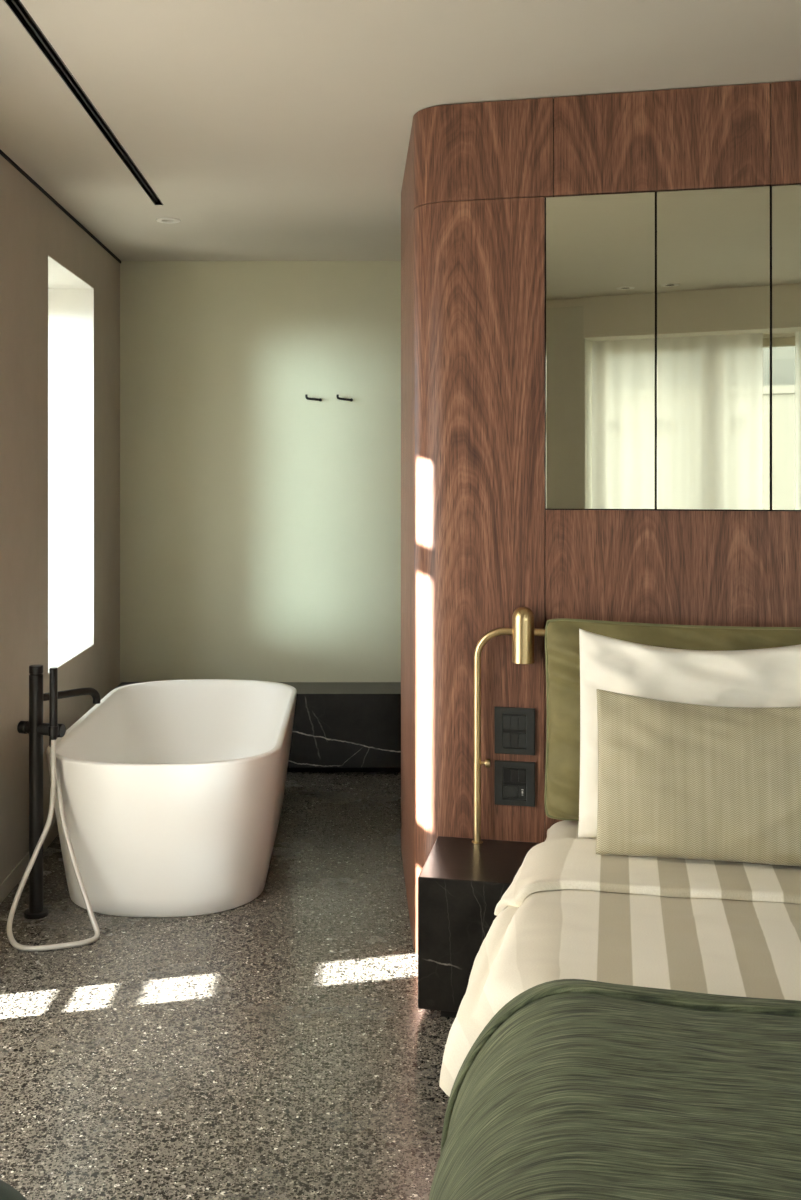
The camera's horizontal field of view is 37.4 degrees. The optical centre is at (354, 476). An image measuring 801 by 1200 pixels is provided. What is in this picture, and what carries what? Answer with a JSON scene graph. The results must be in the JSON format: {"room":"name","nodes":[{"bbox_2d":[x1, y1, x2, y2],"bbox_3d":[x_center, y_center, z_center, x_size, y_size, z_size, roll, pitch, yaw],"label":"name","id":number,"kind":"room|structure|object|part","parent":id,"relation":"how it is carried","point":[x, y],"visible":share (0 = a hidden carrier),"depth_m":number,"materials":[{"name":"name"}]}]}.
{"room":"hotel room","nodes":[
{"label":"hotel room","id":0,"kind":"room"},
{"bbox_2d":[0,155,119,883],"bbox_3d":[-1.390,0.165,2.538,0.420,2.500,7.077,0,0,0],"label":"wall","id":1,"kind":"structure","parent":0,"point":[33,228],"depth_m":4.32,"materials":[{"name":"beige paint"}]},
{"bbox_2d":[0,820,58,903],"bbox_3d":[-1.177,1.384,4.405,0.006,0.062,2.390,0,0,0],"label":"baseboard","id":2,"kind":"structure","parent":1,"relation":"attached to","point":[17,873],"depth_m":4.13,"materials":[{"name":"beige paint"}]},
{"bbox_2d":[0,149,120,262],"bbox_3d":[-1.177,-1.079,2.639,0.006,0.012,6.577,0,0,0],"label":"trim","id":3,"kind":"structure","parent":1,"relation":"attached to","point":[2,153],"depth_m":4.61,"materials":[{"name":"black"}]},
{"bbox_2d":[48,255,93,673],"bbox_3d":[-1.380,-0.048,4.936,0.400,1.615,0.799,0,0,0],"label":"window","id":4,"kind":"structure","parent":1,"relation":"in","point":[70,298],"depth_m":5.33,"materials":[{"name":"white glass"}]},
{"bbox_2d":[0,772,454,1199],"bbox_3d":[0.875,1.515,2.538,4.950,0.200,7.077,0,0,0],"label":"floor","id":5,"kind":"structure","parent":0,"point":[279,1044],"depth_m":2.98,"materials":[{"name":"stone"}]},
{"bbox_2d":[0,1180,26,1199],"bbox_3d":[-0.680,1.211,1.530,0.592,0.408,0.592,0,0,0],"label":"pouf","id":6,"kind":"object","parent":5,"relation":"on","point":[7,1192],"visible":1,"depth_m":1.70,"materials":[{"name":"green fabric"}]},
{"bbox_2d":[7,664,100,950],"bbox_3d":[-0.949,1.013,3.737,0.278,0.807,0.441,0,0,-12],"label":"faucet","id":7,"kind":"object","parent":5,"relation":"on","point":[35,727],"visible":1,"depth_m":3.79,"materials":[{"name":"black metal"}]},
{"bbox_3d":[-1.068,0.811,3.823,0.037,0.041,0.041,0,0,16],"label":"knob","id":8,"kind":"part","parent":7,"relation":"part of","materials":[{"name":"black metal"}]},
{"bbox_3d":[-0.941,0.731,3.897,0.226,0.059,0.026,0,0,-44],"label":"spout","id":9,"kind":"part","parent":7,"relation":"part of","materials":[{"name":"black metal"}]},
{"bbox_2d":[46,679,296,916],"bbox_3d":[-0.643,1.161,4.511,0.792,0.507,1.581,0,0,0],"label":"bathtub","id":10,"kind":"object","parent":5,"relation":"on","point":[172,791],"visible":0.97,"depth_m":3.82,"materials":[{"name":"white ceramic"}]},
{"bbox_2d":[116,682,400,771],"bbox_3d":[1.004,1.222,5.765,4.352,0.385,0.320,0,0,0],"label":"marble ledge","id":11,"kind":"object","parent":5,"relation":"on","point":[338,726],"visible":0.16,"depth_m":5.61,"materials":[{"name":"black stone"}]},
{"bbox_2d":[418,836,539,1017],"bbox_3d":[0.346,1.230,3.225,0.294,0.371,0.360,0,0,12],"label":"nightstand","id":12,"kind":"object","parent":5,"relation":"on","point":[461,882],"visible":0.57,"depth_m":3.07,"materials":[{"name":"stone"}]},
{"bbox_2d":[472,607,544,843],"bbox_3d":[0.441,0.706,3.345,0.224,0.677,0.063,0,0,18],"label":"bedside lamp","id":13,"kind":"object","parent":12,"relation":"on","point":[522,631],"visible":0.99,"depth_m":3.36,"materials":[{"name":"gold metal"}]},
{"bbox_3d":[0.372,0.817,3.369,0.029,0.025,0.025,0,0,12],"label":"dimmer knob","id":14,"kind":"part","parent":13,"relation":"part of","materials":[{"name":"gold metal"}]},
{"bbox_3d":[0.475,0.446,3.334,0.063,0.158,0.063,0,0,0],"label":"lamp shade","id":15,"kind":"part","parent":13,"relation":"part of","materials":[{"name":"gold metal"}]},
{"bbox_3d":[1.237,1.203,2.174,2.061,0.425,2.308,0,0,0],"label":"bed","id":16,"kind":"object","parent":5,"relation":"on","visible":0},
{"bbox_2d":[439,820,800,1096],"bbox_3d":[1.224,1.074,2.133,2.150,0.289,2.060,0,0,12],"label":"duvet","id":17,"kind":"object","parent":16,"relation":"on","point":[570,910],"visible":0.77,"depth_m":2.50,"materials":[{"name":"beige fabric"}]},
{"bbox_2d":[429,979,800,1199],"bbox_3d":[1.101,1.079,1.562,2.107,0.338,0.902,0,0,12],"label":"throw blanket","id":18,"kind":"object","parent":17,"relation":"on","point":[574,1089],"visible":1,"depth_m":1.79,"materials":[{"name":"green fabric"}]},
{"bbox_2d":[578,629,800,837],"bbox_3d":[0.922,0.669,3.022,0.688,0.532,0.185,0,0,11],"label":"pillow","id":19,"kind":"object","parent":17,"relation":"on","point":[767,677],"visible":0.47,"depth_m":3.03,"materials":[{"name":"fabric"}]},
{"bbox_2d":[596,689,800,866],"bbox_3d":[0.926,0.733,2.873,0.663,0.390,0.172,0,0,15],"label":"lumbar cushion","id":20,"kind":"object","parent":17,"relation":"on","point":[676,779],"visible":1,"depth_m":2.85,"materials":[{"name":"beige fabric"}]},
{"bbox_2d":[544,618,800,820],"bbox_3d":[0.986,0.670,3.179,0.940,0.553,0.172,0,0,14],"label":"headboard","id":21,"kind":"object","parent":16,"relation":"attached to","point":[562,646],"visible":0.3,"depth_m":3.22,"materials":[{"name":"green fabric"}]},
{"bbox_2d":[120,261,400,682],"bbox_3d":[0.875,0.165,6.002,4.950,2.500,0.150,0,0,0],"label":"wall","id":22,"kind":"structure","parent":0,"point":[260,520],"depth_m":5.93,"materials":[{"name":"green paint"}]},
{"bbox_2d":[305,394,321,401],"bbox_3d":[-0.207,-0.396,5.909,0.084,0.033,0.032,0,0,-4],"label":"coat hook","id":23,"kind":"object","parent":22,"relation":"attached to","point":[306,395],"visible":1,"depth_m":5.89,"materials":[{"name":"black metal"}]},
{"bbox_2d":[336,394,352,401],"bbox_3d":[-0.051,-0.396,5.909,0.084,0.033,0.032,0,0,-4],"label":"coat hook","id":24,"kind":"object","parent":22,"relation":"attached to","point":[337,395],"visible":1,"depth_m":5.89,"materials":[{"name":"black metal"}]},
{"bbox_2d":[0,0,800,260],"bbox_3d":[0.875,-1.175,2.538,4.950,0.180,7.077,0,0,0],"label":"ceiling","id":25,"kind":"structure","parent":0,"point":[272,130],"depth_m":3.26,"materials":[{"name":"paint"}]},
{"bbox_2d":[4,0,162,204],"bbox_3d":[-0.781,-1.109,2.453,0.035,0.051,4.504,0,0,0],"label":"ceiling track","id":26,"kind":"object","parent":25,"relation":"attached to","point":[16,6],"visible":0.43,"depth_m":3.33,"materials":[{"name":"black metal"}]},
{"bbox_2d":[156,218,180,222],"bbox_3d":[-0.789,-1.114,4.985,0.104,0.066,0.104,0,0,0],"label":"recessed light","id":27,"kind":"object","parent":25,"relation":"in","point":[161,220],"visible":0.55,"depth_m":4.99,"materials":[{"name":"white plastic"}]},
{"bbox_2d":[401,81,800,953],"bbox_3d":[1.687,0.166,3.708,3.024,2.499,1.784,0,0,0],"label":"wall","id":28,"kind":"structure","parent":0,"point":[481,543],"depth_m":3.39,"materials":[{"name":"brown wood"}]},
{"bbox_3d":[0.525,0.308,3.984,0.700,2.215,1.232,0,0,0],"label":"veneer panel","id":29,"kind":"part","parent":28,"relation":"part of","materials":[{"name":"brown wood"}]},
{"bbox_3d":[0.525,-0.942,3.982,0.700,0.280,1.237,0,0,0],"label":"veneer panel","id":30,"kind":"part","parent":28,"relation":"part of","materials":[{"name":"brown wood"}]},
{"bbox_2d":[494,707,534,754],"bbox_3d":[0.458,0.728,3.381,0.115,0.133,0.010,0,0,12],"label":"switch plate","id":31,"kind":"object","parent":28,"relation":"attached to","point":[514,728],"visible":1,"depth_m":3.38,"materials":[{"name":"black plastic"}]},
{"bbox_2d":[494,760,534,806],"bbox_3d":[0.458,0.878,3.381,0.115,0.126,0.010,0,0,12],"label":"switch plate","id":32,"kind":"object","parent":28,"relation":"attached to","point":[514,781],"visible":1,"depth_m":3.38,"materials":[{"name":"black plastic"}]},
{"bbox_2d":[503,784,517,798],"bbox_3d":[0.446,0.902,3.382,0.043,0.040,0.004,0,0,12],"label":"socket","id":33,"kind":"object","parent":32,"relation":"attached to","point":[510,791],"depth_m":3.38,"materials":[{"name":"black plastic"}]},
{"bbox_2d":[546,192,654,509],"bbox_3d":[0.694,-0.354,3.344,0.304,0.891,0.017,0,0,12],"label":"mirror panel","id":34,"kind":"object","parent":28,"relation":"in","point":[600,249],"depth_m":3.34,"materials":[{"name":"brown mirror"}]},
{"bbox_3d":[0.855,-0.942,3.309,0.587,0.280,0.018,0,0,12],"label":"veneer panel","id":35,"kind":"part","parent":28,"relation":"part of","materials":[{"name":"brown wood"}]},
{"bbox_3d":[1.802,0.755,3.101,2.573,1.321,0.018,0,0,12],"label":"veneer panel","id":36,"kind":"part","parent":28,"relation":"part of","materials":[{"name":"brown wood"}]},
{"bbox_2d":[656,186,769,509],"bbox_3d":[0.994,-0.354,3.278,0.303,0.891,0.017,0,0,12],"label":"mirror panel","id":37,"kind":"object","parent":28,"relation":"in","point":[713,245],"depth_m":3.27,"materials":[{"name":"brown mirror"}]},
{"bbox_2d":[771,185,800,509],"bbox_3d":[1.293,-0.354,3.213,0.304,0.891,0.017,0,0,12],"label":"mirror panel","id":38,"kind":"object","parent":28,"relation":"in","point":[785,199],"depth_m":3.23,"materials":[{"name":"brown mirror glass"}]},
{"bbox_3d":[2.101,-0.942,3.035,1.960,0.280,0.018,0,0,12],"label":"veneer panel","id":39,"kind":"part","parent":28,"relation":"part of","materials":[{"name":"brown wood"}]}
]}

